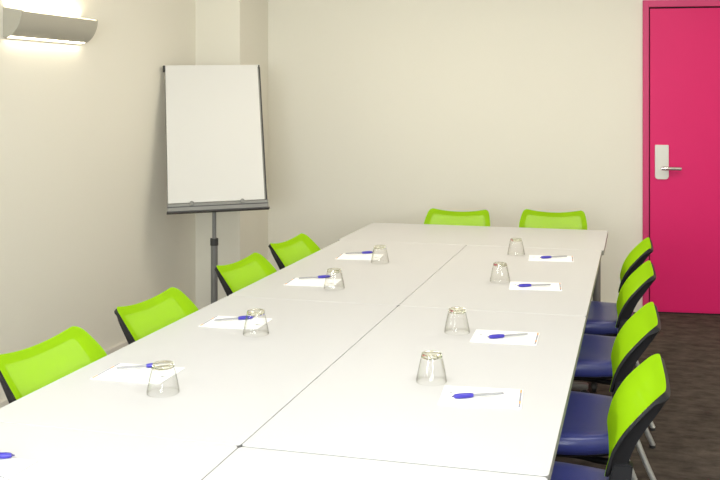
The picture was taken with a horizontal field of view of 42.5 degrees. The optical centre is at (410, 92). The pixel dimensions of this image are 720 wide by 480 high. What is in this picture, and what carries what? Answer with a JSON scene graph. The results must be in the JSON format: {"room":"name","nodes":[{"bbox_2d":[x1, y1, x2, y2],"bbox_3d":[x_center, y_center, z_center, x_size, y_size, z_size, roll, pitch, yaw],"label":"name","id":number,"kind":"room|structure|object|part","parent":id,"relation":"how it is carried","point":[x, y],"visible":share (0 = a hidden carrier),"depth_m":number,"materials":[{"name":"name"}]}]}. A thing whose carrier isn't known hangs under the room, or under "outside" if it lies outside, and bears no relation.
{"room":"meeting room","nodes":[
{"label":"meeting room","id":0,"kind":"room"},
{"bbox_2d":[0,0,195,400],"bbox_3d":[-2.409,0.173,2.933,0.150,2.720,9.700,0,0,14],"label":"wall","id":1,"kind":"structure","parent":0,"point":[87,232],"depth_m":5.13,"materials":[{"name":"paint"}]},
{"bbox_2d":[3,7,97,44],"bbox_3d":[-1.833,-0.336,4.734,0.104,0.149,0.639,0,0,14],"label":"wall lamp","id":2,"kind":"object","parent":1,"relation":"attached to","point":[17,23],"visible":1,"depth_m":4.64,"materials":[{"name":"silver metal"}]},
{"bbox_3d":[-1.908,-0.337,4.430,0.104,0.146,0.012,0,0,14],"label":"plate","id":3,"kind":"part","parent":2,"relation":"part of","materials":[{"name":"silver metal"}]},
{"bbox_3d":[-1.877,-0.263,4.745,0.011,0.005,0.614,0,0,14],"label":"trim","id":4,"kind":"part","parent":2,"relation":"part of","materials":[{"name":"silver metal"}]},
{"bbox_2d":[9,36,82,42],"bbox_3d":[-1.862,-0.270,4.742,0.020,0.004,0.614,0,0,14],"label":"diffuser","id":5,"kind":"object","parent":2,"relation":"attached to","point":[35,38],"depth_m":4.73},
{"bbox_3d":[-1.880,-0.315,4.746,0.005,0.098,0.615,0,0,14],"label":"plate","id":6,"kind":"part","parent":2,"relation":"part of","materials":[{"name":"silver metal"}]},
{"bbox_3d":[-1.758,-0.337,5.039,0.104,0.146,0.012,0,0,14],"label":"plate","id":7,"kind":"part","parent":2,"relation":"part of","materials":[{"name":"silver metal"}]},
{"bbox_2d":[0,340,128,407],"bbox_3d":[-2.461,1.503,2.380,0.014,0.060,8.200,0,0,14],"label":"baseboard","id":8,"kind":"structure","parent":1,"relation":"attached to","point":[4,402],"depth_m":5.33,"materials":[{"name":"beige paint"}]},
{"bbox_2d":[196,0,267,306],"bbox_3d":[-1.258,0.173,6.633,0.350,2.720,0.636,0,0,14],"label":"pier","id":9,"kind":"object","parent":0,"point":[228,32],"depth_m":6.35,"materials":[{"name":"paint"}]},
{"bbox_2d":[268,0,642,306],"bbox_3d":[1.042,0.173,6.612,5.220,2.720,0.149,0,0,9],"label":"wall","id":10,"kind":"structure","parent":0,"point":[380,111],"depth_m":6.65,"materials":[{"name":"paint"}]},
{"bbox_2d":[610,302,641,311],"bbox_3d":[0.257,1.503,6.649,2.733,0.060,0.014,0,0,9],"label":"baseboard","id":11,"kind":"structure","parent":10,"relation":"attached to","point":[639,305],"depth_m":6.44,"materials":[{"name":"beige paint"}]},
{"bbox_2d":[643,0,719,314],"bbox_3d":[2.143,0.447,6.339,1.074,2.173,0.098,0,0,9],"label":"door","id":12,"kind":"structure","parent":10,"relation":"in","point":[681,38],"depth_m":6.39,"materials":[{"name":"pink paint"}]},
{"bbox_3d":[1.740,0.484,6.407,0.092,0.238,0.016,0,0,9],"label":"handle plate","id":13,"kind":"part","parent":12,"relation":"part of","materials":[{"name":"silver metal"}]},
{"bbox_3d":[1.793,0.526,6.372,0.139,0.028,0.058,0,0,9],"label":"handle","id":14,"kind":"part","parent":12,"relation":"part of","materials":[{"name":"silver metal"}]},
{"bbox_2d":[555,312,719,479],"bbox_3d":[0.011,1.583,2.439,5.185,0.100,9.900,0,0,14],"label":"floor","id":15,"kind":"structure","parent":0,"point":[686,436],"depth_m":4.54,"materials":[{"name":"brown wood"}]},
{"bbox_2d":[0,326,106,403],"bbox_3d":[-0.841,1.126,2.600,0.560,0.818,0.476,0,0,17],"label":"chair","id":16,"kind":"object","parent":15,"relation":"on","point":[23,372],"visible":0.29,"depth_m":2.66,"materials":[{"name":"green plastic"}]},
{"bbox_3d":[-1.027,0.834,2.656,0.159,0.231,0.404,0,0,17],"label":"frame","id":17,"kind":"part","parent":16,"relation":"part of","materials":[{"name":"black plastic"}]},
{"bbox_2d":[0,422,236,479],"bbox_3d":[-0.887,1.163,1.475,0.687,0.740,1.400,0,0,14],"label":"conference table","id":18,"kind":"object","parent":15,"relation":"on","point":[59,453],"visible":0.91,"depth_m":2.02,"materials":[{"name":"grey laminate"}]},
{"bbox_2d":[0,458,36,479],"bbox_3d":[-0.923,0.792,1.936,0.210,0.002,0.148,0,0,14],"label":"notepad","id":19,"kind":"object","parent":18,"relation":"on","point":[9,467],"visible":1,"depth_m":1.95,"materials":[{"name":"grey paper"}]},
{"bbox_2d":[0,452,14,458],"bbox_3d":[-0.925,0.784,1.991,0.140,0.013,0.013,0,0,-2],"label":"ballpoint pen","id":20,"kind":"object","parent":19,"relation":"on","point":[3,455],"visible":1,"depth_m":1.99,"materials":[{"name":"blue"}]},
{"bbox_2d":[114,287,197,343],"bbox_3d":[-0.689,1.126,3.161,0.560,0.818,0.476,0,0,18],"label":"chair","id":21,"kind":"object","parent":15,"relation":"on","point":[137,321],"visible":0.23,"depth_m":3.22,"materials":[{"name":"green fabric"}]},
{"bbox_3d":[-0.874,0.834,3.220,0.159,0.231,0.404,0,0,18],"label":"frame","id":22,"kind":"part","parent":21,"relation":"part of","materials":[{"name":"black plastic"}]},
{"bbox_2d":[0,296,396,448],"bbox_3d":[-0.550,1.163,2.836,0.687,0.740,1.400,0,0,14],"label":"conference table","id":23,"kind":"object","parent":15,"relation":"on","point":[232,382],"visible":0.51,"depth_m":2.57,"materials":[{"name":"white laminate"}]},
{"bbox_2d":[90,363,184,383],"bbox_3d":[-0.768,0.792,2.603,0.210,0.002,0.148,0,0,13],"label":"notepad","id":24,"kind":"object","parent":23,"relation":"on","point":[140,374],"visible":1,"depth_m":2.59,"materials":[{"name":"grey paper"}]},
{"bbox_2d":[116,363,152,368],"bbox_3d":[-0.771,0.784,2.644,0.140,0.013,0.013,0,0,-15],"label":"ballpoint pen","id":25,"kind":"object","parent":24,"relation":"on","point":[149,365],"visible":0.51,"depth_m":2.64,"materials":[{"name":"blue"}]},
{"bbox_2d":[146,360,179,397],"bbox_3d":[-0.654,0.753,2.438,0.085,0.079,0.085,0,0,8],"label":"glass tumbler","id":26,"kind":"object","parent":23,"relation":"on","point":[162,365],"visible":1,"depth_m":2.42,"materials":[{"name":"clear glass"}]},
{"bbox_2d":[199,316,271,329],"bbox_3d":[-0.601,0.792,3.177,0.210,0.002,0.148,0,0,12],"label":"notepad","id":27,"kind":"object","parent":23,"relation":"on","point":[254,323],"visible":0.98,"depth_m":3.16,"materials":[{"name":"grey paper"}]},
{"bbox_2d":[214,315,254,320],"bbox_3d":[-0.612,0.784,3.201,0.140,0.013,0.013,0,0,-21],"label":"ballpoint pen","id":28,"kind":"object","parent":27,"relation":"on","point":[246,316],"visible":0.95,"depth_m":3.20,"materials":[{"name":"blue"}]},
{"bbox_2d":[243,308,267,332],"bbox_3d":[-0.508,0.753,3.028,0.085,0.079,0.085,0,0,-14],"label":"glass tumbler","id":29,"kind":"object","parent":23,"relation":"on","point":[256,311],"visible":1,"depth_m":3.01,"materials":[{"name":"clear glass"}]},
{"bbox_2d":[163,65,269,303],"bbox_3d":[-1.208,0.676,5.727,0.641,1.714,0.568,0,0,-15],"label":"flip chart","id":30,"kind":"object","parent":15,"relation":"on","point":[215,151],"visible":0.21,"depth_m":5.80,"materials":[{"name":"grey metal"}]},
{"bbox_3d":[-1.184,0.700,5.681,0.611,0.064,0.043,0,0,-15],"label":"rail","id":31,"kind":"part","parent":30,"relation":"part of","materials":[{"name":"grey metal"}]},
{"bbox_2d":[167,207,269,214],"bbox_3d":[-1.178,0.725,5.661,0.618,0.034,0.045,0,0,-15],"label":"tray","id":32,"kind":"object","parent":30,"relation":"on","point":[170,210],"depth_m":5.64,"materials":[{"name":"grey plastic"}]},
{"bbox_3d":[-0.946,0.269,5.907,0.007,0.865,0.317,0,0,-18],"label":"rail","id":33,"kind":"part","parent":30,"relation":"part of","materials":[{"name":"grey plastic"}]},
{"bbox_2d":[214,253,276,295],"bbox_3d":[-0.511,1.126,3.895,0.560,0.818,0.476,0,0,19],"label":"chair","id":34,"kind":"object","parent":15,"relation":"on","point":[233,277],"visible":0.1,"depth_m":3.96,"materials":[{"name":"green plastic"}]},
{"bbox_3d":[-0.695,0.834,3.958,0.159,0.231,0.404,0,0,19],"label":"frame","id":35,"kind":"part","parent":34,"relation":"part of","materials":[{"name":"black plastic"}]},
{"bbox_2d":[268,233,320,269],"bbox_3d":[-0.374,1.126,4.455,0.560,0.818,0.476,0,0,20],"label":"chair","id":36,"kind":"object","parent":15,"relation":"on","point":[286,253],"visible":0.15,"depth_m":4.52,"materials":[{"name":"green plastic"}]},
{"bbox_3d":[-0.557,0.834,4.521,0.159,0.231,0.404,0,0,20],"label":"frame","id":37,"kind":"part","parent":36,"relation":"part of","materials":[{"name":"black plastic"}]},
{"bbox_2d":[229,240,465,306],"bbox_3d":[-0.214,1.163,4.197,0.687,0.740,1.400,0,0,14],"label":"conference table","id":38,"kind":"object","parent":15,"relation":"on","point":[409,266],"visible":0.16,"depth_m":4.02,"materials":[{"name":"white laminate"}]},
{"bbox_2d":[284,278,341,286],"bbox_3d":[-0.408,0.792,3.852,0.210,0.002,0.148,0,0,10],"label":"notepad","id":39,"kind":"object","parent":38,"relation":"on","point":[295,281],"visible":1,"depth_m":3.84,"materials":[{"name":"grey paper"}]},
{"bbox_2d":[299,275,330,278],"bbox_3d":[-0.407,0.784,3.916,0.140,0.013,0.013,0,0,-18],"label":"ballpoint pen","id":40,"kind":"object","parent":39,"relation":"on","point":[319,276],"visible":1,"depth_m":3.92,"materials":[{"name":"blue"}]},
{"bbox_2d":[324,268,344,285],"bbox_3d":[-0.310,0.753,3.733,0.085,0.079,0.085,0,0,-35],"label":"glass tumbler","id":41,"kind":"object","parent":38,"relation":"on","point":[330,270],"visible":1,"depth_m":3.71,"materials":[{"name":"clear glass"}]},
{"bbox_2d":[335,253,383,259],"bbox_3d":[-0.246,0.792,4.447,0.210,0.002,0.148,0,0,8],"label":"notepad","id":42,"kind":"object","parent":38,"relation":"on","point":[343,255],"visible":1,"depth_m":4.45,"materials":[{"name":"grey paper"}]},
{"bbox_2d":[345,251,372,253],"bbox_3d":[-0.252,0.784,4.511,0.140,0.013,0.013,0,0,-15],"label":"ballpoint pen","id":43,"kind":"object","parent":42,"relation":"on","point":[363,252],"visible":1,"depth_m":4.51,"materials":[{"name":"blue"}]},
{"bbox_2d":[371,245,388,263],"bbox_3d":[-0.144,0.753,4.302,0.085,0.079,0.085,0,0,34],"label":"glass tumbler","id":44,"kind":"object","parent":38,"relation":"on","point":[379,247],"visible":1,"depth_m":4.28,"materials":[{"name":"clear glass"}]},
{"bbox_2d":[203,447,547,479],"bbox_3d":[-0.218,1.163,1.307,0.687,0.740,1.400,0,0,14],"label":"conference table","id":45,"kind":"object","parent":15,"relation":"on","point":[245,463],"visible":1,"depth_m":1.94,"materials":[{"name":"white laminate"}]},
{"bbox_2d":[242,306,585,479],"bbox_3d":[0.119,1.163,2.671,0.687,0.740,1.400,0,0,14],"label":"conference table","id":46,"kind":"object","parent":15,"relation":"on","point":[371,403],"visible":0.73,"depth_m":2.39,"materials":[{"name":"white laminate"}]},
{"bbox_2d":[416,350,446,376],"bbox_3d":[0.056,0.753,2.533,0.085,0.079,0.085,0,0,2],"label":"glass tumbler","id":47,"kind":"object","parent":46,"relation":"on","point":[432,355],"visible":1,"depth_m":2.52,"materials":[{"name":"clear glass"}]},
{"bbox_2d":[446,307,469,335],"bbox_3d":[0.152,0.753,3.051,0.085,0.079,0.085,0,0,-19],"label":"glass tumbler","id":48,"kind":"object","parent":46,"relation":"on","point":[453,310],"visible":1,"depth_m":3.04,"materials":[{"name":"clear glass"}]},
{"bbox_2d":[438,386,522,408],"bbox_3d":[0.183,0.792,2.401,0.210,0.002,0.148,0,0,9],"label":"notepad","id":49,"kind":"object","parent":46,"relation":"on","point":[511,398],"visible":1,"depth_m":2.38,"materials":[{"name":"white paper"}]},
{"bbox_2d":[451,392,503,398],"bbox_3d":[0.173,0.784,2.393,0.140,0.013,0.013,0,0,-11],"label":"ballpoint pen","id":50,"kind":"object","parent":49,"relation":"on","point":[458,395],"visible":1,"depth_m":2.39,"materials":[{"name":"blue plastic"}]},
{"bbox_2d":[470,329,539,344],"bbox_3d":[0.305,0.792,2.986,0.210,0.002,0.148,0,0,12],"label":"notepad","id":51,"kind":"object","parent":46,"relation":"on","point":[531,338],"visible":1,"depth_m":2.97,"materials":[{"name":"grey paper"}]},
{"bbox_2d":[487,333,527,338],"bbox_3d":[0.311,0.784,2.977,0.140,0.013,0.013,0,0,-16],"label":"ballpoint pen","id":52,"kind":"object","parent":51,"relation":"on","point":[493,336],"visible":1,"depth_m":2.97,"materials":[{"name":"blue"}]},
{"bbox_2d":[424,208,489,225],"bbox_3d":[0.243,1.126,5.425,0.476,0.818,0.560,0,0,12],"label":"chair","id":53,"kind":"object","parent":15,"relation":"on","point":[434,216],"visible":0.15,"depth_m":5.64,"materials":[{"name":"green plastic"}]},
{"bbox_2d":[338,222,607,391],"bbox_3d":[0.369,1.163,5.131,1.400,0.740,0.687,0,0,14],"label":"conference table","id":54,"kind":"object","parent":15,"relation":"on","point":[575,239],"visible":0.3,"depth_m":5.08,"materials":[{"name":"white laminate"}]},
{"bbox_3d":[1.000,1.153,4.976,0.042,0.630,0.042,0,0,14],"label":"table leg","id":55,"kind":"part","parent":54,"relation":"part of","materials":[{"name":"grey metal"}]},
{"bbox_2d":[399,245,601,392],"bbox_3d":[0.455,1.163,4.032,0.687,0.740,1.400,0,0,14],"label":"conference table","id":56,"kind":"object","parent":15,"relation":"on","point":[464,280],"visible":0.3,"depth_m":3.87,"materials":[{"name":"white laminate"}]},
{"bbox_2d":[490,262,509,281],"bbox_3d":[0.373,0.753,3.869,0.085,0.079,0.085,0,0,-40],"label":"glass tumbler","id":57,"kind":"object","parent":56,"relation":"on","point":[495,264],"visible":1,"depth_m":3.85,"materials":[{"name":"clear glass"}]},
{"bbox_2d":[510,238,524,251],"bbox_3d":[0.514,0.753,4.513,0.085,0.079,0.085,0,0,29],"label":"glass tumbler","id":58,"kind":"object","parent":56,"relation":"on","point":[511,239],"visible":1,"depth_m":4.49,"materials":[{"name":"clear glass"}]},
{"bbox_2d":[509,281,561,290],"bbox_3d":[0.508,0.792,3.774,0.210,0.002,0.148,0,0,8],"label":"notepad","id":59,"kind":"object","parent":56,"relation":"on","point":[513,285],"visible":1,"depth_m":3.76,"materials":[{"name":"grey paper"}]},
{"bbox_2d":[517,284,550,286],"bbox_3d":[0.500,0.784,3.756,0.140,0.013,0.013,0,0,-7],"label":"ballpoint pen","id":60,"kind":"object","parent":59,"relation":"on","point":[519,285],"visible":1,"depth_m":3.75,"materials":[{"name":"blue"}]},
{"bbox_2d":[528,255,573,261],"bbox_3d":[0.668,0.792,4.402,0.210,0.002,0.148,0,0,9],"label":"notepad","id":61,"kind":"object","parent":56,"relation":"on","point":[531,257],"visible":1,"depth_m":4.38,"materials":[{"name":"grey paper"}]},
{"bbox_2d":[540,256,566,258],"bbox_3d":[0.679,0.784,4.402,0.140,0.013,0.013,0,0,-15],"label":"ballpoint pen","id":62,"kind":"object","parent":61,"relation":"on","point":[542,257],"visible":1,"depth_m":4.39,"materials":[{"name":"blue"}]},
{"bbox_2d":[519,209,586,229],"bbox_3d":[0.818,1.126,5.386,0.476,0.818,0.560,0,0,12],"label":"chair","id":63,"kind":"object","parent":15,"relation":"on","point":[577,220],"visible":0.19,"depth_m":5.59,"materials":[{"name":"green plastic"}]},
{"bbox_2d":[556,302,660,479],"bbox_3d":[0.543,1.126,3.055,0.560,0.818,0.476,0,0,13],"label":"chair","id":64,"kind":"object","parent":15,"relation":"on","point":[584,434],"visible":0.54,"depth_m":2.94,"materials":[{"name":"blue plastic"}]},
{"bbox_3d":[0.478,1.143,2.913,0.333,0.033,0.055,0,0,21],"label":"seat rail","id":65,"kind":"part","parent":64,"relation":"part of","materials":[{"name":"black plastic"}]},
{"bbox_3d":[0.494,1.092,3.066,0.460,0.084,0.476,0,0,13],"label":"seat","id":66,"kind":"part","parent":64,"relation":"part of","materials":[{"name":"blue plastic"}]},
{"bbox_2d":[612,381,622,398],"bbox_3d":[0.649,0.937,2.846,0.061,0.099,0.032,0,0,13],"label":"socket","id":67,"kind":"object","parent":64,"relation":"attached to","point":[615,384],"depth_m":2.84,"materials":[{"name":"plastic"}]},
{"bbox_3d":[0.780,1.244,3.212,0.166,0.567,0.041,0,0,-3],"label":"leg","id":68,"kind":"part","parent":64,"relation":"part of","materials":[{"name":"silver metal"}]},
{"bbox_3d":[0.726,0.833,3.013,0.149,0.232,0.406,0,0,13],"label":"panel","id":69,"kind":"part","parent":64,"relation":"part of","materials":[{"name":"green plastic"}]},
{"bbox_3d":[0.732,0.834,3.011,0.159,0.231,0.404,0,0,13],"label":"frame","id":70,"kind":"part","parent":64,"relation":"part of","materials":[{"name":"black plastic"}]},
{"bbox_2d":[551,354,670,479],"bbox_3d":[0.396,1.126,2.427,0.560,0.818,0.476,0,0,13],"label":"chair","id":71,"kind":"object","parent":15,"relation":"on","point":[648,382],"visible":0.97,"depth_m":2.39,"materials":[{"name":"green plastic"}]},
{"bbox_3d":[0.347,1.092,2.438,0.460,0.084,0.476,0,0,13],"label":"seat","id":72,"kind":"part","parent":71,"relation":"part of","materials":[{"name":"blue plastic"}]},
{"bbox_2d":[608,461,632,479],"bbox_3d":[0.502,0.937,2.218,0.061,0.099,0.032,0,0,13],"label":"socket","id":73,"kind":"object","parent":71,"relation":"attached to","point":[617,470],"depth_m":2.20,"materials":[{"name":"black plastic"}]},
{"bbox_3d":[0.579,0.833,2.385,0.149,0.232,0.406,0,0,13],"label":"panel","id":74,"kind":"part","parent":71,"relation":"part of","materials":[{"name":"green fabric"}]},
{"bbox_3d":[0.585,0.834,2.383,0.159,0.231,0.404,0,0,13],"label":"frame","id":75,"kind":"part","parent":71,"relation":"part of","materials":[{"name":"black plastic"}]},
{"bbox_2d":[573,261,655,479],"bbox_3d":[0.734,1.126,3.832,0.560,0.818,0.476,0,0,13],"label":"chair","id":76,"kind":"object","parent":15,"relation":"on","point":[594,364],"visible":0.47,"depth_m":3.67,"materials":[{"name":"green plastic"}]},
{"bbox_3d":[0.669,1.143,3.690,0.333,0.033,0.055,0,0,21],"label":"seat rail","id":77,"kind":"part","parent":76,"relation":"part of","materials":[{"name":"black plastic"}]},
{"bbox_3d":[0.685,1.092,3.843,0.460,0.084,0.476,0,0,13],"label":"seat","id":78,"kind":"part","parent":76,"relation":"part of","materials":[{"name":"blue plastic"}]},
{"bbox_2d":[618,319,627,332],"bbox_3d":[0.840,0.937,3.623,0.061,0.099,0.032,0,0,13],"label":"socket","id":79,"kind":"object","parent":76,"relation":"attached to","point":[621,322],"depth_m":3.61,"materials":[{"name":"plastic"}]},
{"bbox_3d":[0.917,0.833,3.790,0.149,0.232,0.406,0,0,13],"label":"panel","id":80,"kind":"part","parent":76,"relation":"part of","materials":[{"name":"green fabric"}]},
{"bbox_3d":[0.923,0.834,3.788,0.159,0.231,0.404,0,0,13],"label":"frame","id":81,"kind":"part","parent":76,"relation":"part of","materials":[{"name":"black plastic"}]},
{"bbox_3d":[0.971,1.244,3.989,0.166,0.567,0.041,0,0,-3],"label":"leg","id":82,"kind":"part","parent":76,"relation":"part of","materials":[{"name":"silver metal"}]},
{"bbox_3d":[0.879,1.244,3.586,0.166,0.567,0.041,0,0,29],"label":"leg","id":83,"kind":"part","parent":76,"relation":"part of","materials":[{"name":"silver metal"}]},
{"bbox_2d":[584,237,655,430],"bbox_3d":[0.889,1.126,4.467,0.560,0.818,0.476,0,0,14],"label":"chair","id":84,"kind":"object","parent":15,"relation":"on","point":[602,318],"visible":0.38,"depth_m":4.33,"materials":[{"name":"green plastic"}]},
{"bbox_3d":[0.841,1.092,4.479,0.460,0.084,0.476,0,0,14],"label":"seat","id":85,"kind":"part","parent":84,"relation":"part of","materials":[{"name":"blue plastic"}]},
{"bbox_3d":[1.073,0.833,4.422,0.149,0.232,0.406,0,0,14],"label":"panel","id":86,"kind":"part","parent":84,"relation":"part of","materials":[{"name":"green fabric"}]},
{"bbox_3d":[1.078,0.834,4.420,0.159,0.231,0.404,0,0,14],"label":"frame","id":87,"kind":"part","parent":84,"relation":"part of","materials":[{"name":"black plastic"}]},
{"bbox_3d":[1.031,1.244,4.219,0.166,0.567,0.041,0,0,30],"label":"leg","id":88,"kind":"part","parent":84,"relation":"part of","materials":[{"name":"silver metal"}]}
]}

